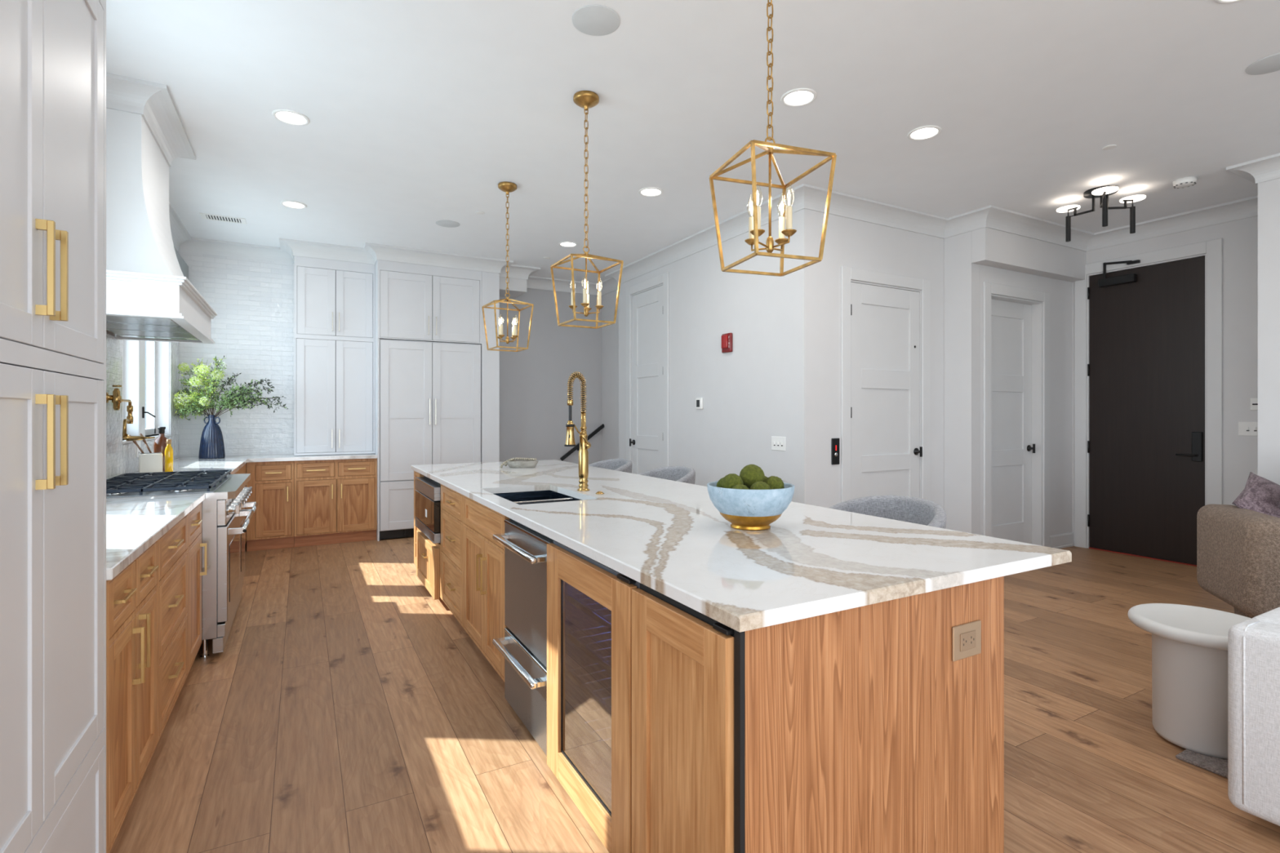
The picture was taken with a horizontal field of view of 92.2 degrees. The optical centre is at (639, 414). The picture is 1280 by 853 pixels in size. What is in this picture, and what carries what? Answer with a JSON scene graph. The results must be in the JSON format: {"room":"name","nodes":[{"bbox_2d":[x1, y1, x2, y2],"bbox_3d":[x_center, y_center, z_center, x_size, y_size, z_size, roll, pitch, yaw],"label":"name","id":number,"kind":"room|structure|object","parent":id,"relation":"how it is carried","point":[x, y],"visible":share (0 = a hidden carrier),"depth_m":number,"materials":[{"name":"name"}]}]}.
{"room":"kitchen","nodes":[
{"label":"kitchen","id":0,"kind":"room"},
{"bbox_2d":[106,247,177,473],"bbox_3d":[-2.111,-0.220,1.351,0.200,3.120,11.400,0,0,-29],"label":"wall","id":1,"kind":"structure","parent":0,"point":[162,348],"depth_m":5.79,"materials":[{"name":"paint"}]},
{"bbox_2d":[106,333,178,477],"bbox_3d":[-3.341,-0.417,3.810,0.012,1.685,5.474,0,0,-29],"label":"tile backsplash","id":2,"kind":"structure","parent":1,"relation":"attached to","point":[121,459],"depth_m":4.19,"materials":[{"name":"tile"}]},
{"bbox_2d":[106,385,155,440],"bbox_3d":[-3.390,-0.011,4.042,0.233,0.360,0.259,0,0,30],"label":"pot filler","id":3,"kind":"object","parent":2,"relation":"attached to","point":[116,398],"visible":0.98,"depth_m":3.97,"materials":[{"name":"gold metal"}]},
{"bbox_2d":[136,440,141,457],"bbox_3d":[-3.801,0.260,4.667,0.006,0.120,0.120,0,0,-29],"label":"power outlet","id":4,"kind":"object","parent":2,"relation":"attached to","point":[138,451],"visible":0.61,"depth_m":4.65,"materials":[{"name":"white plastic"}]},
{"bbox_2d":[122,339,171,444],"bbox_3d":[-4.069,-0.529,5.016,0.216,1.462,1.790,0,0,-29],"label":"window","id":5,"kind":"structure","parent":1,"relation":"in","point":[133,351],"depth_m":4.77,"materials":[{"name":"glass"}]},
{"bbox_2d":[106,107,217,344],"bbox_3d":[-2.966,-1.145,3.716,0.552,1.269,1.366,0,0,-29],"label":"range hood","id":6,"kind":"object","parent":1,"relation":"attached to","point":[149,297],"visible":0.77,"depth_m":3.35,"materials":[{"name":"paint"}]},
{"bbox_2d":[174,248,188,279],"bbox_3d":[-4.093,-1.396,5.263,0.091,0.232,2.206,0,0,-29],"label":"shade cassette","id":7,"kind":"object","parent":1,"relation":"attached to","point":[184,267],"visible":0.12,"depth_m":5.97,"materials":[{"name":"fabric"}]},
{"bbox_2d":[191,288,601,542],"bbox_3d":[-2.304,-0.220,7.622,5.900,3.120,0.180,0,0,-29],"label":"wall","id":8,"kind":"structure","parent":0,"point":[534,409],"depth_m":8.11,"materials":[{"name":"grey paint"}]},
{"bbox_2d":[177,251,293,457],"bbox_3d":[-4.217,-0.613,6.462,1.028,2.075,0.012,0,0,-29],"label":"tile backsplash","id":9,"kind":"structure","parent":8,"relation":"attached to","point":[252,300],"depth_m":6.50,"materials":[{"name":"tile"}]},
{"bbox_2d":[293,255,375,455],"bbox_3d":[-3.325,-0.678,6.712,0.773,2.201,0.423,0,0,-29],"label":"upper cabinet","id":10,"kind":"object","parent":8,"relation":"attached to","point":[335,300],"visible":0.97,"depth_m":6.54,"materials":[{"name":"white paint"}]},
{"bbox_2d":[375,259,481,344],"bbox_3d":[-2.444,-1.298,7.059,1.104,0.963,0.664,0,0,-29],"label":"upper cabinet","id":11,"kind":"object","parent":8,"relation":"attached to","point":[414,302],"visible":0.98,"depth_m":6.76,"materials":[{"name":"white paint"}]},
{"bbox_2d":[560,423,604,461],"bbox_3d":[-0.781,0.366,8.312,0.651,0.487,0.075,0,0,-29],"label":"handrail","id":12,"kind":"object","parent":8,"relation":"attached to","point":[592,434],"visible":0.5,"depth_m":8.25,"materials":[{"name":"black metal"}]},
{"bbox_2d":[499,276,526,297],"bbox_3d":[-1.659,-1.638,7.605,0.387,0.282,0.469,0,0,-29],"label":"wall","id":13,"kind":"structure","parent":0,"point":[517,287],"depth_m":7.44,"materials":[{"name":"paint"}]},
{"bbox_2d":[106,72,1279,295],"bbox_3d":[1.540,-1.712,3.241,8.019,0.134,11.199,0,0,-29],"label":"trim","id":14,"kind":"structure","parent":13,"relation":"attached to","point":[153,100],"depth_m":5.58,"materials":[{"name":"paint"}]},
{"bbox_2d":[601,289,618,460],"bbox_3d":[-0.225,-0.220,8.148,0.189,3.120,0.900,0,0,-29],"label":"wall","id":15,"kind":"structure","parent":0,"point":[610,334],"depth_m":8.27,"materials":[{"name":"paint"}]},
{"bbox_2d":[106,0,1279,283],"bbox_3d":[1.570,-1.840,3.373,8.800,0.120,12.000,0,0,-29],"label":"ceiling","id":16,"kind":"structure","parent":0,"point":[417,111],"depth_m":3.55,"materials":[{"name":"paint"}]},
{"bbox_2d":[199,212,246,224],"bbox_3d":[-3.769,-1.777,5.574,0.340,0.005,0.180,0,0,-29],"label":"ceiling vent","id":17,"kind":"object","parent":16,"relation":"in","point":[206,216],"visible":1,"depth_m":5.57,"materials":[{"name":"white plastic"}]},
{"bbox_2d":[206,214,240,222],"bbox_3d":[-3.770,-1.777,5.574,0.247,0.004,0.140,0,0,-29],"label":"grille","id":18,"kind":"object","parent":17,"relation":"attached to","point":[212,217],"depth_m":5.57,"materials":[{"name":"white plastic"}]},
{"bbox_2d":[271,109,309,125],"bbox_3d":[-2.086,-1.776,3.680,0.198,0.006,0.198,0,0,-29],"label":"recessed light","id":19,"kind":"object","parent":16,"relation":"in","point":[286,116],"visible":1,"depth_m":3.67,"materials":[{"name":"white plastic"}]},
{"bbox_2d":[280,200,306,208],"bbox_3d":[-2.927,-1.776,5.204,0.198,0.006,0.198,0,0,-29],"label":"recessed light","id":20,"kind":"object","parent":16,"relation":"in","point":[291,204],"visible":1,"depth_m":5.20,"materials":[{"name":"white plastic"}]},
{"bbox_2d":[435,220,459,227],"bbox_3d":[-1.788,-1.778,5.727,0.216,0.003,0.216,0,0,-29],"label":"ceiling speaker","id":21,"kind":"object","parent":16,"relation":"attached to","point":[450,224],"visible":1,"depth_m":5.73,"materials":[{"name":"plastic"}]},
{"bbox_2d":[481,182,533,351],"bbox_3d":[-1.026,-1.142,4.765,0.310,1.274,0.310,0,0,-31],"label":"lantern pendant","id":22,"kind":"object","parent":16,"relation":"hanging from","point":[507,187],"visible":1,"depth_m":4.75,"materials":[{"name":"metal"}]},
{"bbox_2d":[558,241,577,247],"bbox_3d":[-0.749,-1.776,6.411,0.198,0.006,0.198,0,0,-29],"label":"recessed light","id":23,"kind":"object","parent":16,"relation":"in","point":[566,244],"visible":1,"depth_m":6.42,"materials":[{"name":"white plastic"}]},
{"bbox_2d":[550,90,623,328],"bbox_3d":[-0.301,-1.142,3.446,0.310,1.274,0.310,0,0,-29],"label":"lantern pendant","id":24,"kind":"object","parent":16,"relation":"hanging from","point":[586,100],"visible":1,"depth_m":3.44,"materials":[{"name":"metal"}]},
{"bbox_2d":[572,4,620,35],"bbox_3d":[-0.198,-1.778,2.778,0.216,0.003,0.216,0,0,-29],"label":"ceiling speaker","id":25,"kind":"object","parent":16,"relation":"attached to","point":[590,20],"visible":1,"depth_m":2.77,"materials":[{"name":"plastic"}]},
{"bbox_2d":[638,186,663,196],"bbox_3d":[0.088,-1.776,4.909,0.198,0.006,0.198,0,0,-29],"label":"recessed light","id":26,"kind":"object","parent":16,"relation":"in","point":[651,191],"visible":1,"depth_m":4.91,"materials":[{"name":"white plastic"}]},
{"bbox_2d":[709,0,836,276],"bbox_3d":[0.442,-1.142,2.093,0.310,1.274,0.310,0,0,-19],"label":"lantern pendant","id":27,"kind":"object","parent":16,"relation":"hanging from","point":[755,231],"visible":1,"depth_m":2.08,"materials":[{"name":"metal"}]},
{"bbox_2d":[780,88,817,106],"bbox_3d":[0.889,-1.776,3.449,0.198,0.006,0.198,0,0,-29],"label":"recessed light","id":28,"kind":"object","parent":16,"relation":"in","point":[797,97],"visible":1,"depth_m":3.45,"materials":[{"name":"white plastic"}]},
{"bbox_2d":[906,125,942,140],"bbox_3d":[1.792,-1.776,3.882,0.198,0.006,0.198,0,0,-29],"label":"recessed light","id":29,"kind":"object","parent":16,"relation":"in","point":[926,132],"visible":1,"depth_m":3.88,"materials":[{"name":"white plastic"}]},
{"bbox_2d":[1056,185,1146,241],"bbox_3d":[3.623,-1.607,4.922,0.558,0.344,0.534,0,0,-29],"label":"ceiling lamp","id":30,"kind":"object","parent":16,"relation":"attached to","point":[1102,192],"visible":1,"depth_m":4.85,"materials":[{"name":"black metal"}]},
{"bbox_2d":[1102,144,1116,150],"bbox_3d":[3.116,-1.777,4.087,0.080,0.005,0.080,0,0,-29],"label":"sprinkler cover","id":31,"kind":"object","parent":16,"relation":"attached to","point":[1112,146],"visible":1,"depth_m":4.08,"materials":[{"name":"white plastic"}]},
{"bbox_2d":[1172,176,1197,188],"bbox_3d":[4.125,-1.757,4.662,0.140,0.044,0.140,0,0,-29],"label":"smoke detector","id":32,"kind":"object","parent":16,"relation":"attached to","point":[1184,182],"visible":1,"depth_m":4.63,"materials":[{"name":"white plastic"}]},
{"bbox_2d":[1213,0,1242,3],"bbox_3d":[2.519,-1.776,2.559,0.198,0.006,0.198,0,0,-29],"label":"recessed light","id":33,"kind":"object","parent":16,"relation":"in","point":[1215,1],"visible":1,"depth_m":2.64,"materials":[{"name":"white plastic"}]},
{"bbox_2d":[1245,53,1279,75],"bbox_3d":[3.210,-1.778,3.109,0.216,0.003,0.216,0,0,-29],"label":"ceiling speaker","id":34,"kind":"object","parent":16,"relation":"attached to","point":[1270,64],"visible":1,"depth_m":3.14,"materials":[{"name":"plastic"}]},
{"bbox_2d":[110,536,1279,852],"bbox_3d":[1.570,1.390,3.373,8.800,0.100,12.000,0,0,-29],"label":"floor","id":35,"kind":"structure","parent":0,"point":[344,707],"depth_m":2.54,"materials":[{"name":"brown wood"}]},
{"bbox_2d":[0,0,106,852],"bbox_3d":[-1.510,-0.220,1.148,0.648,3.118,0.946,0,0,-29],"label":"tall cabinet","id":36,"kind":"object","parent":35,"relation":"on","point":[53,52],"visible":1,"depth_m":1.32,"materials":[{"name":"white paint"}]},
{"bbox_2d":[106,540,158,852],"bbox_3d":[-1.897,0.900,1.875,0.630,0.878,0.696,0,0,-29],"label":"base cabinet","id":37,"kind":"object","parent":35,"relation":"on","point":[131,595],"visible":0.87,"depth_m":1.96,"materials":[{"name":"brown wood"}]},
{"bbox_2d":[106,493,204,580],"bbox_3d":[-2.190,0.443,2.378,0.625,0.034,1.862,0,0,-29],"label":"countertop","id":38,"kind":"structure","parent":37,"relation":"on","point":[133,524],"depth_m":2.45,"materials":[{"name":"stone"}]},
{"bbox_2d":[157,514,187,742],"bbox_3d":[-2.237,0.900,2.485,0.620,0.878,0.697,0,0,-29],"label":"base cabinet","id":39,"kind":"object","parent":35,"relation":"on","point":[172,546],"visible":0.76,"depth_m":2.58,"materials":[{"name":"brown wood"}]},
{"bbox_2d":[106,469,257,659],"bbox_3d":[-2.852,0.864,3.782,0.812,0.950,1.212,0,0,-29],"label":"range cooker","id":40,"kind":"object","parent":35,"relation":"on","point":[224,525],"visible":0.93,"depth_m":3.41,"materials":[{"name":"silver metal"}]},
{"bbox_2d":[106,473,250,500],"bbox_3d":[-2.873,0.445,3.771,0.755,0.042,1.212,0,0,-29],"label":"cooktop","id":41,"kind":"object","parent":40,"relation":"in","point":[230,486],"depth_m":3.41,"materials":[{"name":"black metal"}]},
{"bbox_2d":[187,502,207,674],"bbox_3d":[-2.514,0.900,2.998,0.630,0.878,0.464,0,0,-29],"label":"base cabinet","id":42,"kind":"object","parent":35,"relation":"on","point":[194,520],"visible":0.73,"depth_m":3.15,"materials":[{"name":"brown wood"}]},
{"bbox_2d":[234,464,245,543],"bbox_3d":[-3.660,0.900,5.055,0.600,0.878,1.774,0,0,-29],"label":"base cabinet","id":43,"kind":"object","parent":35,"relation":"on","point":[242,470],"visible":0.02,"depth_m":5.65,"materials":[{"name":"brown wood"}]},
{"bbox_2d":[133,453,377,475],"bbox_3d":[-3.296,0.443,5.602,1.791,0.034,2.381,0,0,-29],"label":"countertop","id":44,"kind":"structure","parent":43,"relation":"on","point":[234,463],"depth_m":5.93,"materials":[{"name":"stone"}]},
{"bbox_2d":[138,452,162,472],"bbox_3d":[-3.535,0.351,4.448,0.132,0.149,0.132,0,0,-41],"label":"utensil crock","id":45,"kind":"object","parent":44,"relation":"on","point":[148,462],"visible":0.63,"depth_m":4.40,"materials":[{"name":"beige ceramic"}]},
{"bbox_2d":[128,434,144,453],"bbox_3d":[-3.597,0.225,4.413,0.102,0.168,0.044,0,0,-29],"label":"wooden spoon","id":46,"kind":"object","parent":45,"relation":"in","point":[134,442],"visible":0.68,"depth_m":4.41,"materials":[{"name":"brown wood"}]},
{"bbox_2d":[139,433,151,453],"bbox_3d":[-3.571,0.220,4.459,0.084,0.177,0.026,0,0,-17],"label":"wooden spoon","id":47,"kind":"object","parent":45,"relation":"in","point":[144,440],"visible":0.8,"depth_m":4.46,"materials":[{"name":"brown wood"}]},
{"bbox_2d":[153,426,167,471],"bbox_3d":[-3.622,0.258,4.662,0.100,0.335,0.100,0,0,-29],"label":"glass bottle","id":48,"kind":"object","parent":44,"relation":"on","point":[160,442],"visible":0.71,"depth_m":4.63,"materials":[{"name":"brown glass"}]},
{"bbox_2d":[164,439,173,471],"bbox_3d":[-3.417,0.301,4.466,0.050,0.248,0.050,0,0,-29],"label":"oil bottle","id":49,"kind":"object","parent":44,"relation":"on","point":[168,451],"visible":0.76,"depth_m":4.45,"materials":[{"name":"yellow glass"}]},
{"bbox_2d":[198,414,225,458],"bbox_3d":[-4.213,0.213,6.060,0.216,0.425,0.216,0,0,-29],"label":"vase","id":50,"kind":"object","parent":44,"relation":"on","point":[211,443],"visible":1,"depth_m":6.00,"materials":[{"name":"blue ceramic"}]},
{"bbox_2d":[173,355,288,420],"bbox_3d":[-4.075,-0.263,6.014,1.154,0.658,0.376,0,0,3],"label":"bouquet","id":51,"kind":"object","parent":50,"relation":"in","point":[199,401],"visible":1,"depth_m":6.03,"materials":[{"name":"green plant"}]},
{"bbox_2d":[246,461,293,551],"bbox_3d":[-3.792,0.900,6.340,0.404,0.878,0.605,0,0,-29],"label":"base cabinet","id":52,"kind":"object","parent":35,"relation":"on","point":[271,526],"visible":0.99,"depth_m":6.11,"materials":[{"name":"brown wood"}]},
{"bbox_2d":[293,457,377,546],"bbox_3d":[-3.276,0.900,6.624,0.770,0.878,0.605,0,0,-29],"label":"base cabinet","id":53,"kind":"object","parent":35,"relation":"on","point":[335,500],"visible":1,"depth_m":6.38,"materials":[{"name":"brown wood"}]},
{"bbox_2d":[375,337,379,541],"bbox_3d":[-2.927,0.263,6.810,0.017,2.153,0.635,0,0,-29],"label":"end panel","id":54,"kind":"object","parent":35,"relation":"on","point":[377,340],"visible":0.43,"depth_m":6.54,"materials":[{"name":"white paint"}]},
{"bbox_2d":[413,471,423,565],"bbox_3d":[-1.582,0.900,5.206,0.620,0.878,0.309,0,0,-29],"label":"base cabinet","id":55,"kind":"object","parent":35,"relation":"on","point":[415,473],"visible":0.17,"depth_m":5.15,"materials":[{"name":"brown wood"}]},
{"bbox_2d":[416,530,440,599],"bbox_3d":[-1.323,1.115,4.700,0.654,0.449,0.828,0,0,-29],"label":"base cabinet","id":56,"kind":"object","parent":35,"relation":"on","point":[428,553],"visible":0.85,"depth_m":4.43,"materials":[{"name":"brown wood"}]},
{"bbox_2d":[414,475,440,543],"bbox_3d":[-1.340,0.675,4.691,0.592,0.426,0.827,0,0,-29],"label":"microwave","id":57,"kind":"object","parent":56,"relation":"in","point":[428,491],"visible":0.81,"depth_m":4.39,"materials":[{"name":"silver metal"}]},
{"bbox_2d":[379,338,480,539],"bbox_3d":[-2.435,0.259,7.060,1.081,2.138,0.660,0,0,-29],"label":"refrigerator","id":58,"kind":"object","parent":35,"relation":"on","point":[430,392],"visible":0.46,"depth_m":6.73,"materials":[{"name":"white paint"}]},
{"bbox_2d":[440,484,462,626],"bbox_3d":[-0.947,0.900,4.050,0.620,0.878,0.667,0,0,-29],"label":"base cabinet","id":59,"kind":"object","parent":35,"relation":"on","point":[451,501],"visible":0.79,"depth_m":3.91,"materials":[{"name":"brown wood"}]},
{"bbox_2d":[462,495,509,681],"bbox_3d":[-0.586,0.900,3.382,0.630,0.878,0.848,0,0,-29],"label":"base cabinet","id":60,"kind":"object","parent":35,"relation":"on","point":[483,557],"visible":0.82,"depth_m":3.19,"materials":[{"name":"brown wood"}]},
{"bbox_2d":[410,459,1071,632],"bbox_3d":[-0.296,0.443,3.579,1.303,0.034,4.480,0,0,-29],"label":"countertop","id":61,"kind":"structure","parent":60,"relation":"on","point":[668,537],"depth_m":2.01,"materials":[{"name":"stone"}]},
{"bbox_2d":[506,460,537,467],"bbox_3d":[-0.954,0.399,4.987,0.260,0.052,0.129,0,0,-4],"label":"tray","id":62,"kind":"object","parent":61,"relation":"on","point":[515,464],"visible":0.98,"depth_m":4.94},
{"bbox_2d":[500,457,537,467],"bbox_3d":[-0.981,0.385,4.985,0.295,0.083,0.058,0,0,-2],"label":"bead garland","id":63,"kind":"object","parent":62,"relation":"on","point":[504,463],"visible":0.96,"depth_m":4.96,"materials":[{"name":"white wood"}]},
{"bbox_2d":[493,489,582,504],"bbox_3d":[-0.562,0.572,3.345,0.436,0.222,0.744,0,0,-29],"label":"sink","id":64,"kind":"object","parent":61,"relation":"in","point":[536,496],"visible":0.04,"depth_m":3.66,"materials":[{"name":"grey metal"}]},
{"bbox_2d":[564,371,591,491],"bbox_3d":[-0.344,0.092,3.434,0.152,0.668,0.114,0,0,-29],"label":"kitchen faucet","id":65,"kind":"object","parent":61,"relation":"on","point":[584,445],"visible":1,"depth_m":3.45,"materials":[{"name":"gold metal"}]},
{"bbox_2d":[706,480,795,530],"bbox_3d":[0.420,0.345,2.341,0.328,0.161,0.328,0,0,-29],"label":"bowl","id":66,"kind":"object","parent":61,"relation":"on","point":[746,509],"visible":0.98,"depth_m":2.23,"materials":[{"name":"ceramic"}]},
{"bbox_2d":[721,473,743,488],"bbox_3d":[0.346,0.260,2.303,0.081,0.080,0.081,0,0,-29],"label":"moss ball","id":67,"kind":"object","parent":66,"relation":"in","point":[731,480],"visible":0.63,"depth_m":2.28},
{"bbox_2d":[731,484,749,489],"bbox_3d":[0.366,0.292,2.249,0.078,0.077,0.076,0,0,-29],"label":"moss ball","id":68,"kind":"object","parent":66,"relation":"in","point":[740,486],"visible":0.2,"depth_m":2.23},
{"bbox_2d":[739,464,764,488],"bbox_3d":[0.426,0.236,2.346,0.095,0.095,0.095,0,0,-29],"label":"moss ball","id":69,"kind":"object","parent":66,"relation":"in","point":[749,474],"visible":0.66,"depth_m":2.31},
{"bbox_2d":[749,481,771,489],"bbox_3d":[0.441,0.284,2.255,0.081,0.082,0.080,0,0,-29],"label":"moss ball","id":70,"kind":"object","parent":66,"relation":"in","point":[757,485],"visible":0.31,"depth_m":2.23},
{"bbox_2d":[764,475,784,488],"bbox_3d":[0.504,0.270,2.322,0.078,0.079,0.078,0,0,-29],"label":"moss ball","id":71,"kind":"object","parent":66,"relation":"in","point":[775,482],"visible":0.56,"depth_m":2.29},
{"bbox_2d":[480,271,499,462],"bbox_3d":[-1.877,-0.220,7.388,0.202,3.118,0.639,0,0,-29],"label":"end panel","id":72,"kind":"object","parent":35,"relation":"on","point":[490,359],"visible":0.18,"depth_m":7.11,"materials":[{"name":"white paint"}]},
{"bbox_2d":[492,518,553,755],"bbox_3d":[-0.266,0.900,2.730,0.638,0.876,0.597,0,0,-29],"label":"dishwasher","id":73,"kind":"object","parent":35,"relation":"on","point":[524,651],"visible":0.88,"depth_m":2.56,"materials":[{"name":"silver metal"}]},
{"bbox_2d":[546,540,639,852],"bbox_3d":[0.062,0.897,2.175,0.578,0.849,0.678,0,0,-29],"label":"wine refrigerator","id":74,"kind":"object","parent":35,"relation":"on","point":[589,602],"visible":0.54,"depth_m":1.99,"materials":[{"name":"brown wood"}]},
{"bbox_2d":[588,458,632,473],"bbox_3d":[-0.354,0.868,5.430,0.564,0.945,0.611,0,0,-29],"label":"counter stool","id":75,"kind":"object","parent":35,"relation":"on","point":[618,464],"visible":0.18,"depth_m":5.62,"materials":[{"name":"grey fabric"}]},
{"bbox_2d":[639,466,695,484],"bbox_3d":[0.126,0.868,4.598,0.564,0.945,0.611,0,0,-29],"label":"counter stool","id":76,"kind":"object","parent":35,"relation":"on","point":[686,474],"visible":0.24,"depth_m":4.78,"materials":[{"name":"grey fabric"}]},
{"bbox_2d":[631,582,744,852],"bbox_3d":[0.341,0.901,1.667,0.578,0.867,0.466,0,0,-29],"label":"base cabinet","id":77,"kind":"object","parent":35,"relation":"on","point":[688,665],"visible":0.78,"depth_m":1.51,"materials":[{"name":"brown wood"}]},
{"bbox_2d":[744,576,1004,852],"bbox_3d":[0.640,0.900,1.576,0.950,0.878,0.020,0,0,-29],"label":"end panel","id":78,"kind":"object","parent":35,"relation":"on","point":[864,733],"visible":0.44,"depth_m":1.54,"materials":[{"name":"brown wood"}]},
{"bbox_2d":[951,620,981,661],"bbox_3d":[0.906,0.625,1.705,0.124,0.094,0.009,0,0,-29],"label":"power outlet","id":79,"kind":"object","parent":78,"relation":"attached to","point":[966,637],"visible":1,"depth_m":1.70,"materials":[{"name":"beige plastic"}]},
{"bbox_2d":[960,630,976,651],"bbox_3d":[0.907,0.625,1.702,0.068,0.048,0.003,0,0,-29],"label":"socket","id":80,"kind":"object","parent":79,"relation":"attached to","point":[967,637],"depth_m":1.70,"materials":[{"name":"beige plastic"}]},
{"bbox_2d":[828,495,946,528],"bbox_3d":[1.089,0.868,2.845,0.564,0.945,0.611,0,0,-29],"label":"counter stool","id":81,"kind":"object","parent":35,"relation":"on","point":[917,510],"visible":0.15,"depth_m":3.00,"materials":[{"name":"grey fabric"}]},
{"bbox_2d":[1175,749,1227,777],"bbox_3d":[4.123,1.333,1.409,2.615,0.013,3.700,0,0,-29],"label":"rug","id":82,"kind":"object","parent":35,"relation":"on","point":[1217,766],"visible":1,"depth_m":2.36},
{"bbox_2d":[1127,603,1251,759],"bbox_3d":[2.297,1.081,2.517,0.476,0.490,0.476,0,0,-29],"label":"side table","id":83,"kind":"object","parent":82,"relation":"on","point":[1189,643],"visible":0.64,"depth_m":2.44,"materials":[{"name":"beige paint"}]},
{"bbox_2d":[1196,504,1279,618],"bbox_3d":[3.904,0.955,3.664,0.720,0.740,0.740,0,0,23],"label":"armchair","id":84,"kind":"object","parent":35,"relation":"on","point":[1238,549],"visible":0.86,"depth_m":3.58,"materials":[{"name":"brown fabric"}]},
{"bbox_2d":[1231,471,1279,517],"bbox_3d":[4.057,0.605,3.871,0.554,0.450,0.380,0,0,-34],"label":"throw pillow","id":85,"kind":"object","parent":84,"relation":"on","point":[1260,494],"visible":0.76,"depth_m":3.88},
{"bbox_2d":[1227,607,1279,826],"bbox_3d":[2.810,1.010,1.372,0.933,0.658,2.000,0,0,-29],"label":"sofa","id":86,"kind":"object","parent":35,"relation":"on","point":[1254,643],"visible":1,"depth_m":1.97,"materials":[{"name":"beige fabric"}]},
{"bbox_2d":[618,213,793,502],"bbox_3d":[0.544,-0.220,6.425,0.120,3.120,3.160,0,0,-29],"label":"wall","id":87,"kind":"structure","parent":0,"point":[746,392],"depth_m":5.80,"materials":[{"name":"paint"}]},
{"bbox_2d":[626,271,668,474],"bbox_3d":[0.100,-0.110,7.153,0.158,2.900,0.981,0,0,-29],"label":"door","id":88,"kind":"structure","parent":87,"relation":"in","point":[646,310],"depth_m":7.16,"materials":[{"name":"paint"}]},
{"bbox_2d":[695,397,702,408],"bbox_3d":[0.595,-0.115,6.183,0.022,0.112,0.112,0,0,-29],"label":"thermostat","id":89,"kind":"object","parent":87,"relation":"attached to","point":[699,402],"visible":1,"depth_m":6.17,"materials":[{"name":"white plastic"}]},
{"bbox_2d":[721,332,732,353],"bbox_3d":[0.810,-0.675,5.769,0.044,0.180,0.140,0,0,-29],"label":"fire alarm","id":90,"kind":"object","parent":87,"relation":"attached to","point":[726,339],"visible":1,"depth_m":5.74,"materials":[{"name":"red plastic"}]},
{"bbox_2d":[771,436,786,450],"bbox_3d":[1.158,0.240,5.165,0.015,0.116,0.175,0,0,-29],"label":"light switch","id":91,"kind":"object","parent":87,"relation":"attached to","point":[778,443],"visible":1,"depth_m":5.16,"materials":[{"name":"white plastic"}]},
{"bbox_2d":[793,208,943,508],"bbox_3d":[2.096,-0.220,5.407,1.860,3.120,0.120,0,0,-29],"label":"wall","id":92,"kind":"structure","parent":0,"point":[849,242],"depth_m":5.06,"materials":[{"name":"paint"}]},
{"bbox_2d":[831,438,839,464],"bbox_3d":[1.609,0.300,5.061,0.086,0.216,0.017,0,0,-29],"label":"panel","id":93,"kind":"object","parent":92,"relation":"attached to","point":[835,442],"visible":1,"depth_m":5.05,"materials":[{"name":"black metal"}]},
{"bbox_2d":[840,266,929,502],"bbox_3d":[2.142,0.054,5.388,1.115,2.572,0.158,0,0,-29],"label":"door","id":94,"kind":"structure","parent":92,"relation":"in","point":[882,451],"depth_m":5.37,"materials":[{"name":"paint"}]},
{"bbox_2d":[943,231,979,534],"bbox_3d":[2.953,-0.220,5.654,0.120,3.120,0.269,0,0,-29],"label":"wall","id":95,"kind":"structure","parent":0,"point":[961,276],"depth_m":5.60,"materials":[{"name":"paint"}]},
{"bbox_2d":[979,264,1071,535],"bbox_3d":[3.790,-0.220,6.052,1.729,3.120,0.160,0,0,-29],"label":"wall","id":96,"kind":"structure","parent":0,"point":[1060,291],"depth_m":6.17,"materials":[{"name":"paint"}]},
{"bbox_2d":[982,281,1049,546],"bbox_3d":[3.551,0.065,5.894,1.060,2.550,0.148,0,0,-29],"label":"door","id":97,"kind":"structure","parent":96,"relation":"in","point":[1016,335],"depth_m":6.00,"materials":[{"name":"paint"}]},
{"bbox_2d":[1049,532,1073,548],"bbox_3d":[4.245,1.270,6.198,0.429,0.139,0.021,0,0,-29],"label":"baseboard","id":98,"kind":"structure","parent":96,"relation":"attached to","point":[1065,540],"depth_m":6.19,"materials":[{"name":"paint"}]},
{"bbox_2d":[971,226,1086,282],"bbox_3d":[3.728,-1.569,5.852,1.670,0.419,0.129,0,0,-29],"label":"wall","id":99,"kind":"structure","parent":0,"point":[991,247],"depth_m":5.71,"materials":[{"name":"paint"}]},
{"bbox_2d":[1071,215,1257,548],"bbox_3d":[4.941,-0.220,5.566,0.180,3.120,1.799,0,0,-29],"label":"wall","id":100,"kind":"structure","parent":0,"point":[1240,237],"depth_m":5.21,"materials":[{"name":"paint"}]},
{"bbox_2d":[1074,238,1222,566],"bbox_3d":[4.736,-0.087,5.789,0.164,2.855,1.148,0,0,-29],"label":"door","id":101,"kind":"structure","parent":100,"relation":"in","point":[1155,330],"depth_m":5.72,"materials":[{"name":"paint"}]},
{"bbox_2d":[1238,422,1257,435],"bbox_3d":[5.069,0.117,5.129,0.015,0.111,0.116,0,0,-29],"label":"light switch","id":102,"kind":"object","parent":100,"relation":"attached to","point":[1245,428],"visible":0.52,"depth_m":5.12,"materials":[{"name":"white plastic"}]},
{"bbox_2d":[1249,398,1257,409],"bbox_3d":[5.099,-0.090,5.077,0.012,0.100,0.100,0,0,-29],"label":"light switch","id":103,"kind":"object","parent":100,"relation":"attached to","point":[1253,402],"visible":0.41,"depth_m":5.10,"materials":[{"name":"white plastic"}]},
{"bbox_2d":[1257,177,1279,484],"bbox_3d":[4.841,-0.220,4.553,0.969,3.120,0.120,0,0,-29],"label":"wall","id":104,"kind":"structure","parent":0,"point":[1268,192],"depth_m":4.32,"materials":[{"name":"paint"}]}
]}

